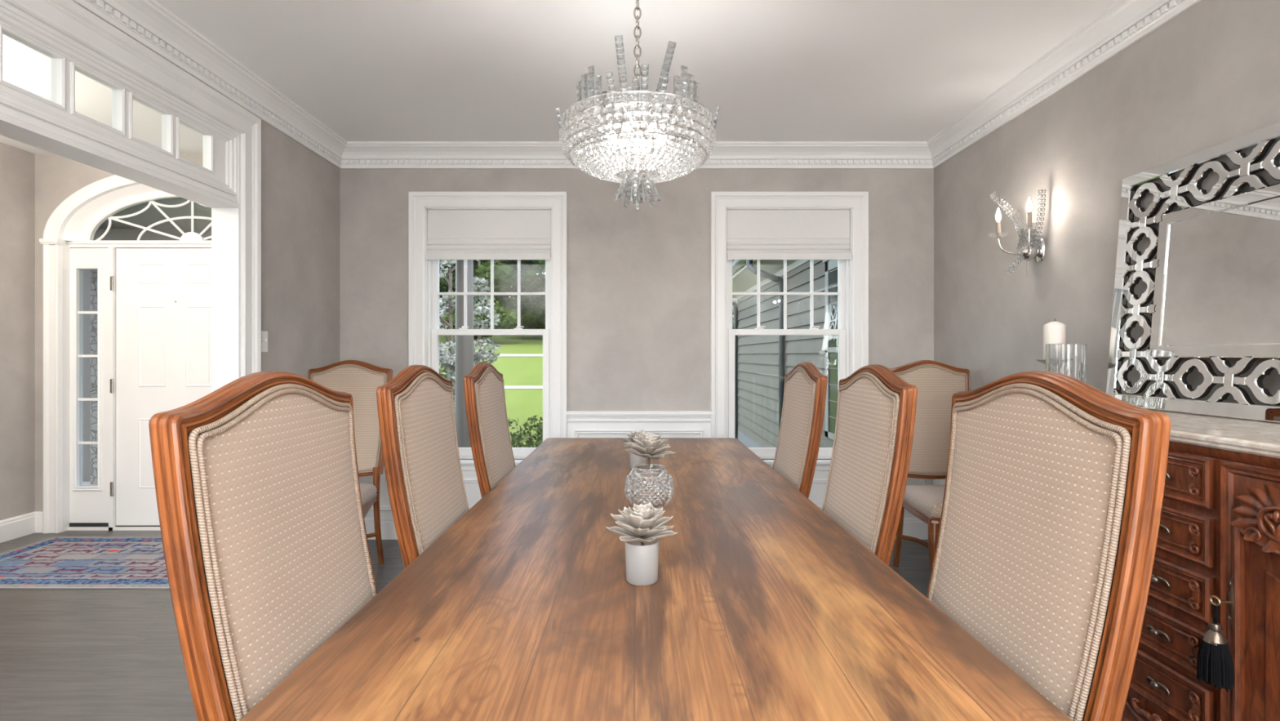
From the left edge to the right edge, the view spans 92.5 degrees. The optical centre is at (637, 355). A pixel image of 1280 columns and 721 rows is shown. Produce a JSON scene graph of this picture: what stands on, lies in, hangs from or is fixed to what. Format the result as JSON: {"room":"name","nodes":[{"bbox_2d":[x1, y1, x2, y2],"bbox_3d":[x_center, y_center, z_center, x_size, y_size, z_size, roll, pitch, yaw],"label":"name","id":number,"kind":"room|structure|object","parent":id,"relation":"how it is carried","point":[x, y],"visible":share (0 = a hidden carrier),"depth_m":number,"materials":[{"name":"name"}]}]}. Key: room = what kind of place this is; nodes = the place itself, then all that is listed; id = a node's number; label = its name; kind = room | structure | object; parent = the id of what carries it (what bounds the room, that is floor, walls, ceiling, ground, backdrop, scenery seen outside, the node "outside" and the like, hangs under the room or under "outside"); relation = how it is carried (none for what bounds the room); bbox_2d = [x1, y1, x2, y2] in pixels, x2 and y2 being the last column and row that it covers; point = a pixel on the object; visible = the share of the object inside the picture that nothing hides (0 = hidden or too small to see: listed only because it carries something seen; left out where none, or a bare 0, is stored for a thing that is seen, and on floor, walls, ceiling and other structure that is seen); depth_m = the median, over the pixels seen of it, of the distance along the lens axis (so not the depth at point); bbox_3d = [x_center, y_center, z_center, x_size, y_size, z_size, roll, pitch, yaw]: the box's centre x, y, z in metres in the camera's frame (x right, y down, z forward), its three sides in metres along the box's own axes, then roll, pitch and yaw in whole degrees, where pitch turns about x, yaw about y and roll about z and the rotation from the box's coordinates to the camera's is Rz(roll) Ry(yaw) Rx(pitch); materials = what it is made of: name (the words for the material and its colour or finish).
{"room":"dining room","nodes":[
{"label":"dining room","id":0,"kind":"room"},
{"bbox_2d":[0,142,35,519],"bbox_3d":[-4.403,-0.087,1.125,0.150,2.715,6.850,0,0,0],"label":"wall","id":1,"kind":"structure","parent":0,"point":[17,166],"depth_m":4.28,"materials":[{"name":"paint"}]},
{"bbox_2d":[0,511,42,542],"bbox_3d":[-4.287,1.196,1.050,0.083,0.148,6.700,0,0,0],"label":"baseboard","id":2,"kind":"structure","parent":1,"relation":"attached to","point":[11,528],"depth_m":4.28,"materials":[{"name":"white paint"}]},
{"bbox_2d":[82,269,90,481],"bbox_3d":[-6.430,0.345,6.525,1.540,3.050,0.150,0,0,0],"label":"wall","id":3,"kind":"structure","parent":0,"point":[86,273],"depth_m":6.45,"materials":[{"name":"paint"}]},
{"bbox_2d":[35,154,203,511],"bbox_3d":[-3.263,-0.087,4.475,2.131,2.715,0.150,0,0,0],"label":"wall","id":4,"kind":"structure","parent":0,"point":[57,177],"depth_m":4.40,"materials":[{"name":"paint"}]},
{"bbox_2d":[39,174,211,533],"bbox_3d":[-3.260,-0.040,4.447,1.990,2.620,0.185,0,0,0],"label":"door","id":5,"kind":"structure","parent":4,"relation":"in","point":[153,312],"depth_m":4.46,"materials":[{"name":"white paint"}]},
{"bbox_2d":[261,120,339,378],"bbox_3d":[-2.128,-0.087,0.970,0.137,2.715,6.540,0,0,0],"label":"wall","id":6,"kind":"structure","parent":0,"point":[300,188],"depth_m":3.72,"materials":[{"name":"paint"}]},
{"bbox_2d":[0,0,261,391],"bbox_3d":[-2.128,-0.001,1.991,0.205,2.542,2.626,0,0,0],"label":"trim","id":7,"kind":"structure","parent":6,"relation":"attached to","point":[228,181],"depth_m":2.66,"materials":[{"name":"white paint"}]},
{"bbox_2d":[71,0,346,168],"bbox_3d":[-2.013,-1.367,0.970,0.095,0.155,6.540,0,0,0],"label":"trim","id":8,"kind":"structure","parent":6,"relation":"attached to","point":[148,23],"depth_m":2.91,"materials":[{"name":"white paint"}]},
{"bbox_2d":[261,330,267,351],"bbox_3d":[-2.053,-0.075,3.368,0.014,0.116,0.076,0,0,0],"label":"light switch","id":9,"kind":"object","parent":6,"relation":"attached to","point":[264,334],"visible":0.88,"depth_m":3.37,"materials":[{"name":"plastic"}]},
{"bbox_2d":[0,530,930,720],"bbox_3d":[-1.138,1.330,0.990,6.780,0.120,6.980,0,0,0],"label":"floor","id":10,"kind":"structure","parent":0,"point":[66,654],"depth_m":2.65,"materials":[{"name":"grey wood"}]},
{"bbox_2d":[0,536,169,588],"bbox_3d":[-3.280,1.266,3.800,1.560,0.008,0.940,0,0,0],"label":"rug","id":11,"kind":"object","parent":10,"relation":"on","point":[55,562],"visible":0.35,"depth_m":3.69,"materials":[{"name":"multicoloured fabric"}]},
{"bbox_2d":[148,371,377,720],"bbox_3d":[-0.378,0.652,1.152,0.649,1.244,0.577,0,0,0],"label":"dining chair","id":12,"kind":"object","parent":10,"relation":"on","point":[267,555],"visible":0.76,"depth_m":1.01,"materials":[{"name":"fabric"}]},
{"bbox_2d":[196,393,373,711],"bbox_3d":[-0.608,0.382,1.152,0.104,0.631,0.481,0,0,0],"label":"cushion","id":13,"kind":"object","parent":12,"relation":"on","point":[284,561],"depth_m":1.05,"materials":[{"name":"fabric"}]},
{"bbox_2d":[308,360,392,564],"bbox_3d":[-1.775,0.652,3.486,0.534,1.244,0.649,0,0,0],"label":"dining chair","id":14,"kind":"object","parent":10,"relation":"on","point":[360,379],"visible":0.43,"depth_m":3.73,"materials":[{"name":"fabric"}]},
{"bbox_2d":[313,366,385,470],"bbox_3d":[-1.775,0.382,3.716,0.445,0.631,0.104,0,0,0],"label":"cushion","id":15,"kind":"object","parent":14,"relation":"on","point":[362,384],"depth_m":3.74,"materials":[{"name":"fabric"}]},
{"bbox_2d":[376,364,469,568],"bbox_3d":[-0.378,0.652,1.915,0.649,1.244,0.577,0,0,0],"label":"dining chair","id":16,"kind":"object","parent":10,"relation":"on","point":[427,493],"visible":0.38,"depth_m":1.77,"materials":[{"name":"fabric"}]},
{"bbox_2d":[400,377,466,551],"bbox_3d":[-0.608,0.382,1.915,0.104,0.631,0.481,0,0,0],"label":"cushion","id":17,"kind":"object","parent":16,"relation":"on","point":[433,485],"depth_m":1.84,"materials":[{"name":"fabric"}]},
{"bbox_2d":[463,361,515,497],"bbox_3d":[-0.378,0.652,2.735,0.649,1.244,0.577,0,0,0],"label":"dining chair","id":18,"kind":"object","parent":10,"relation":"on","point":[484,385],"visible":0.37,"depth_m":2.58,"materials":[{"name":"fabric"}]},
{"bbox_2d":[478,371,514,486],"bbox_3d":[-0.608,0.382,2.735,0.104,0.631,0.481,0,0,0],"label":"cushion","id":19,"kind":"object","parent":18,"relation":"on","point":[493,425],"depth_m":2.66,"materials":[{"name":"fabric"}]},
{"bbox_2d":[239,437,1072,720],"bbox_3d":[0.026,0.890,1.943,1.172,0.760,3.686,0,0,0],"label":"dining table","id":20,"kind":"object","parent":10,"relation":"on","point":[761,606],"visible":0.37,"depth_m":1.15,"materials":[{"name":"brown wood"}]},
{"bbox_2d":[630,452,646,470],"bbox_3d":[0.004,0.465,2.720,0.077,0.090,0.077,0,0,0],"label":"flower pot","id":21,"kind":"object","parent":20,"relation":"on","point":[634,459],"visible":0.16,"depth_m":2.69,"materials":[{"name":"white ceramic"}]},
{"bbox_2d":[622,429,651,448],"bbox_3d":[0.011,0.403,2.718,0.161,0.141,0.156,0,0,13],"label":"succulent","id":22,"kind":"object","parent":21,"relation":"in","point":[632,436],"visible":0.36,"depth_m":2.71,"materials":[{"name":"white plant"}]},
{"bbox_2d":[625,539,658,585],"bbox_3d":[0.010,0.465,1.388,0.077,0.090,0.077,0,0,0],"label":"flower pot","id":23,"kind":"object","parent":20,"relation":"on","point":[641,561],"visible":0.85,"depth_m":1.36,"materials":[{"name":"white ceramic"}]},
{"bbox_2d":[605,502,677,545],"bbox_3d":[0.009,0.407,1.384,0.160,0.139,0.164,0,0,0],"label":"succulent","id":24,"kind":"object","parent":23,"relation":"in","point":[644,523],"visible":1,"depth_m":1.37,"materials":[{"name":"white plant"}]},
{"bbox_2d":[623,463,674,508],"bbox_3d":[0.038,0.438,2.020,0.167,0.144,0.167,0,0,0],"label":"crystal vase","id":25,"kind":"object","parent":20,"relation":"on","point":[643,486],"visible":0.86,"depth_m":1.96,"materials":[{"name":"clear glass"}]},
{"bbox_2d":[625,431,675,469],"bbox_3d":[0.045,0.325,2.014,0.158,0.140,0.157,0,0,-28],"label":"succulent","id":26,"kind":"object","parent":25,"relation":"in","point":[651,445],"visible":1,"depth_m":1.99,"materials":[{"name":"white plant"}]},
{"bbox_2d":[772,361,827,497],"bbox_3d":[0.454,0.652,2.775,0.649,1.244,0.577,0,0,0],"label":"dining chair","id":27,"kind":"object","parent":10,"relation":"on","point":[796,455],"visible":0.35,"depth_m":2.62,"materials":[{"name":"fabric"}]},
{"bbox_2d":[773,371,812,488],"bbox_3d":[0.684,0.382,2.775,0.104,0.631,0.481,0,0,0],"label":"cushion","id":28,"kind":"object","parent":27,"relation":"on","point":[791,455],"depth_m":2.70,"materials":[{"name":"fabric"}]},
{"bbox_2d":[822,364,917,565],"bbox_3d":[0.454,0.652,1.970,0.649,1.244,0.577,0,0,0],"label":"dining chair","id":29,"kind":"object","parent":10,"relation":"on","point":[866,486],"visible":0.48,"depth_m":1.83,"materials":[{"name":"fabric"}]},
{"bbox_2d":[823,377,893,549],"bbox_3d":[0.684,0.382,1.970,0.104,0.631,0.481,0,0,0],"label":"cushion","id":30,"kind":"object","parent":29,"relation":"on","point":[858,487],"depth_m":1.89,"materials":[{"name":"fabric"}]},
{"bbox_2d":[888,360,970,573],"bbox_3d":[1.768,0.652,3.436,0.534,1.244,0.649,0,0,0],"label":"dining chair","id":31,"kind":"object","parent":10,"relation":"on","point":[935,382],"visible":0.32,"depth_m":3.65,"materials":[{"name":"fabric"}]},
{"bbox_2d":[897,367,964,471],"bbox_3d":[1.768,0.382,3.666,0.445,0.631,0.104,0,0,0],"label":"cushion","id":32,"kind":"object","parent":31,"relation":"on","point":[936,386],"depth_m":3.68,"materials":[{"name":"fabric"}]},
{"bbox_2d":[926,370,1171,720],"bbox_3d":[0.454,0.652,1.165,0.649,1.244,0.577,0,0,0],"label":"dining chair","id":33,"kind":"object","parent":10,"relation":"on","point":[1053,498],"visible":0.8,"depth_m":1.03,"materials":[{"name":"fabric"}]},
{"bbox_2d":[1121,408,1279,720],"bbox_3d":[1.752,0.745,1.760,0.564,1.074,2.080,0,0,0],"label":"sideboard","id":34,"kind":"object","parent":10,"relation":"on","point":[1219,532],"visible":0.31,"depth_m":1.60,"materials":[{"name":"brown wood"}]},
{"bbox_2d":[1035,359,1045,364],"bbox_3d":[1.862,0.114,2.735,0.144,0.188,0.144,0,0,0],"label":"candle holder","id":35,"kind":"object","parent":34,"relation":"on","point":[1042,361],"visible":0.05,"depth_m":2.73,"materials":[{"name":"clear glass"}]},
{"bbox_2d":[1043,318,1066,359],"bbox_3d":[1.862,-0.069,2.735,0.084,0.190,0.084,0,0,0],"label":"pillar candle","id":36,"kind":"object","parent":35,"relation":"on","point":[1054,332],"visible":0.7,"depth_m":2.71,"materials":[{"name":"beige wax"}]},
{"bbox_2d":[1045,343,1086,383],"bbox_3d":[1.790,0.081,2.560,0.142,0.255,0.142,0,0,0],"label":"glass vase","id":37,"kind":"object","parent":34,"relation":"on","point":[1068,359],"visible":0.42,"depth_m":2.50,"materials":[{"name":"clear glass"}]},
{"bbox_2d":[1106,121,1279,422],"bbox_3d":[2.000,-0.265,1.764,0.099,0.944,1.585,0,0,0],"label":"wall mirror","id":38,"kind":"object","parent":34,"relation":"on","point":[1215,292],"visible":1,"depth_m":2.15,"materials":[{"name":"silver metal"}]},
{"bbox_2d":[1196,595,1234,691],"bbox_3d":[1.448,0.713,1.535,0.063,0.221,0.077,0,0,0],"label":"tassel","id":39,"kind":"object","parent":34,"relation":"hanging from","point":[1215,663],"visible":1,"depth_m":1.52,"materials":[{"name":"black fabric"}]},
{"bbox_2d":[0,0,1117,154],"bbox_3d":[-1.138,-1.545,0.990,6.780,0.200,6.980,0,0,0],"label":"ceiling","id":40,"kind":"structure","parent":0,"point":[366,70],"depth_m":2.97,"materials":[{"name":"paint"}]},
{"bbox_2d":[555,0,719,210],"bbox_3d":[0.000,-0.995,2.300,0.618,0.901,0.586,0,0,0],"label":"chandelier","id":41,"kind":"object","parent":40,"relation":"hanging from","point":[597,158],"visible":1,"depth_m":2.14,"materials":[{"name":"clear glass"}]},
{"bbox_2d":[339,168,933,459],"bbox_3d":[0.003,-0.087,4.340,4.399,2.715,0.200,0,0,0],"label":"wall","id":42,"kind":"structure","parent":0,"point":[638,282],"depth_m":4.24,"materials":[{"name":"paint"}]},
{"bbox_2d":[359,466,392,517],"bbox_3d":[-1.817,0.757,3.773,0.485,0.745,0.933,0,0,0],"label":"trim","id":43,"kind":"structure","parent":42,"relation":"attached to","point":[385,511],"depth_m":4.23,"materials":[{"name":"white paint"}]},
{"bbox_2d":[408,191,567,475],"bbox_3d":[-1.030,-0.147,4.312,1.134,1.955,0.255,0,0,0],"label":"window","id":44,"kind":"structure","parent":42,"relation":"in","point":[424,331],"depth_m":4.22,"materials":[{"name":"white paint"}]},
{"bbox_2d":[426,209,551,259],"bbox_3d":[-1.030,-0.835,4.251,0.856,0.349,0.046,0,0,0],"label":"roman shade","id":45,"kind":"object","parent":44,"relation":"attached to","point":[452,234],"visible":1,"depth_m":4.25,"materials":[{"name":"fabric"}]},
{"bbox_2d":[340,141,933,168],"bbox_3d":[-0.004,-1.367,4.192,4.112,0.155,0.095,0,0,0],"label":"trim","id":46,"kind":"structure","parent":42,"relation":"attached to","point":[356,154],"depth_m":4.21,"materials":[{"name":"white paint"}]},
{"bbox_2d":[564,410,714,437],"bbox_3d":[0.011,0.757,4.223,1.034,0.745,0.034,0,0,0],"label":"trim","id":47,"kind":"structure","parent":42,"relation":"attached to","point":[580,424],"depth_m":4.23,"materials":[{"name":"white paint"}]},
{"bbox_2d":[462,475,828,509],"bbox_3d":[0.005,0.980,4.229,3.050,0.300,0.022,0,0,0],"label":"trim","id":48,"kind":"structure","parent":42,"relation":"attached to","point":[818,488],"depth_m":4.23,"materials":[{"name":"white paint"}]},
{"bbox_2d":[364,517,928,539],"bbox_3d":[-0.004,1.196,4.231,4.112,0.148,0.018,0,0,0],"label":"baseboard","id":49,"kind":"structure","parent":42,"relation":"attached to","point":[916,527],"depth_m":4.22,"materials":[{"name":"white paint"}]},
{"bbox_2d":[710,191,868,475],"bbox_3d":[1.047,-0.147,4.312,1.130,1.955,0.255,0,0,0],"label":"window","id":50,"kind":"structure","parent":42,"relation":"in","point":[852,331],"depth_m":4.22,"materials":[{"name":"white paint"}]},
{"bbox_2d":[726,209,850,259],"bbox_3d":[1.047,-0.835,4.251,0.852,0.349,0.046,0,0,0],"label":"roman shade","id":51,"kind":"object","parent":50,"relation":"attached to","point":[751,234],"visible":0.97,"depth_m":4.25,"materials":[{"name":"fabric"}]},
{"bbox_2d":[903,477,945,517],"bbox_3d":[1.818,0.757,0.970,0.468,0.745,6.540,0,0,0],"label":"trim","id":52,"kind":"structure","parent":42,"relation":"attached to","point":[910,481],"depth_m":4.23,"materials":[{"name":"white paint"}]},
{"bbox_2d":[933,0,1279,406],"bbox_3d":[2.127,-0.087,0.970,0.150,2.715,6.540,0,0,0],"label":"wall","id":53,"kind":"structure","parent":0,"point":[1208,76],"depth_m":2.80,"materials":[{"name":"paint"}]},
{"bbox_2d":[990,189,1046,275],"bbox_3d":[1.945,-0.620,3.111,0.231,0.439,0.234,0,0,-25],"label":"wall sconce","id":54,"kind":"object","parent":53,"relation":"attached to","point":[1030,246],"visible":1,"depth_m":3.10,"materials":[{"name":"silver metal"}]},
{"bbox_2d":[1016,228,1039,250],"bbox_3d":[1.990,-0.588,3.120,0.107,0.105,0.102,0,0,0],"label":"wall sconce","id":55,"kind":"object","parent":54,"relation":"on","point":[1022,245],"depth_m":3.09,"materials":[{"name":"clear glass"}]},
{"bbox_2d":[926,0,1201,168],"bbox_3d":[2.005,-1.367,0.970,0.095,0.155,6.540,0,0,0],"label":"trim","id":56,"kind":"structure","parent":53,"relation":"attached to","point":[1124,23],"depth_m":2.91,"materials":[{"name":"white paint"}]},
{"label":"outside","id":57,"kind":"structure","parent":0,"visible":0},
{"bbox_2d":[439,327,542,447],"bbox_3d":[0.000,-0.860,39.850,120.000,5.460,70.300,0,0,0],"label":"lawn","id":58,"kind":"structure","parent":57,"point":[522,404],"depth_m":24.34,"materials":[{"name":"green plant"}]},
{"bbox_2d":[90,269,97,484],"bbox_3d":[-5.420,0.350,6.550,0.440,3.040,0.500,0,0,0],"label":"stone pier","id":59,"kind":"structure","parent":58,"relation":"on","point":[93,272],"depth_m":6.30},
{"bbox_2d":[82,197,211,484],"bbox_3d":[-3.875,0.245,5.780,4.650,3.550,2.440,0,0,0],"label":"porch slab","id":60,"kind":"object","parent":58,"relation":"on","point":[118,230],"visible":0.03,"depth_m":6.23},
{"bbox_2d":[455,259,474,447],"bbox_3d":[-1.835,0.072,6.500,0.260,2.515,0.260,0,0,0],"label":"porch column","id":61,"kind":"structure","parent":60,"relation":"on","point":[464,355],"depth_m":6.42,"materials":[{"name":"paint"}]},
{"bbox_2d":[439,263,453,327],"bbox_3d":[-17.260,-7.880,54.056,5.733,12.720,5.730,0,0,10],"label":"broadleaf tree","id":62,"kind":"object","parent":58,"relation":"on","point":[442,280],"visible":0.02,"depth_m":51.53,"materials":[{"name":"green plant"}]},
{"bbox_2d":[453,395,455,417],"bbox_3d":[-2.754,1.229,8.310,1.019,1.385,1.044,0,0,0],"label":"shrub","id":63,"kind":"object","parent":58,"relation":"on","point":[454,396],"visible":0.02,"depth_m":8.44,"materials":[{"name":"green plant"}]},
{"bbox_2d":[439,259,495,338],"bbox_3d":[-13.892,-9.015,47.795,6.032,16.083,7.588,0,0,-34],"label":"broadleaf tree","id":64,"kind":"object","parent":58,"relation":"on","point":[443,289],"visible":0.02,"depth_m":47.72,"materials":[{"name":"green plant"}]},
{"bbox_2d":[439,259,502,407],"bbox_3d":[-3.630,-0.492,12.179,1.810,4.758,1.658,0,0,0],"label":"ornamental tree","id":65,"kind":"object","parent":58,"relation":"on","point":[448,362],"visible":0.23,"depth_m":12.17,"materials":[{"name":"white plant"}]},
{"bbox_2d":[440,259,524,344],"bbox_3d":[-10.837,-6.788,41.251,5.730,12.720,5.733,0,0,-24],"label":"broadleaf tree","id":66,"kind":"object","parent":58,"relation":"on","point":[503,282],"visible":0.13,"depth_m":40.34,"materials":[{"name":"green plant"}]},
{"bbox_2d":[494,275,512,302],"bbox_3d":[-13.872,-10.149,60.662,7.588,16.083,6.032,0,0,0],"label":"broadleaf tree","id":67,"kind":"object","parent":58,"relation":"on","point":[504,295],"visible":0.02,"depth_m":59.32,"materials":[{"name":"green plant"}]},
{"bbox_2d":[493,259,542,328],"bbox_3d":[-10.526,-7.884,54.762,5.819,12.661,5.762,0,0,23],"label":"broadleaf tree","id":68,"kind":"object","parent":58,"relation":"on","point":[504,301],"visible":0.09,"depth_m":53.44,"materials":[{"name":"green plant"}]},
{"bbox_2d":[507,414,542,447],"bbox_3d":[-1.252,1.292,7.096,1.097,1.260,1.151,0,0,0],"label":"shrub","id":69,"kind":"object","parent":58,"relation":"on","point":[531,442],"visible":0.09,"depth_m":7.22,"materials":[{"name":"green plant"}]},
{"bbox_2d":[509,259,545,328],"bbox_3d":[-7.186,-7.359,47.994,5.730,12.720,5.733,0,0,-36],"label":"broadleaf tree","id":70,"kind":"object","parent":58,"relation":"on","point":[533,313],"visible":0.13,"depth_m":46.36,"materials":[{"name":"green plant"}]},
{"bbox_2d":[527,259,545,289],"bbox_3d":[-3.754,-8.470,40.929,6.032,16.083,7.588,0,0,10],"label":"broadleaf tree","id":71,"kind":"object","parent":58,"relation":"on","point":[539,267],"visible":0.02,"depth_m":38.44,"materials":[{"name":"green plant"}]},
{"bbox_2d":[732,297,737,327],"bbox_3d":[3.090,-0.937,17.479,1.810,4.758,1.658,0,0,0],"label":"ornamental tree","id":72,"kind":"object","parent":58,"relation":"on","point":[733,299],"visible":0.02,"depth_m":17.25,"materials":[{"name":"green plant"}]},
{"bbox_2d":[732,259,838,447],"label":"window","id":73,"kind":"structure","parent":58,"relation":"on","point":[762,363],"depth_m":8.69,"materials":[{"name":"clear glass"}]},
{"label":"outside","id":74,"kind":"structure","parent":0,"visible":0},
{"bbox_2d":[490,354,542,388],"bbox_3d":[0.000,0.498,26.100,100.000,1.126,13.400,0,0,0],"label":"road","id":75,"kind":"structure","parent":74,"point":[505,386],"depth_m":20.07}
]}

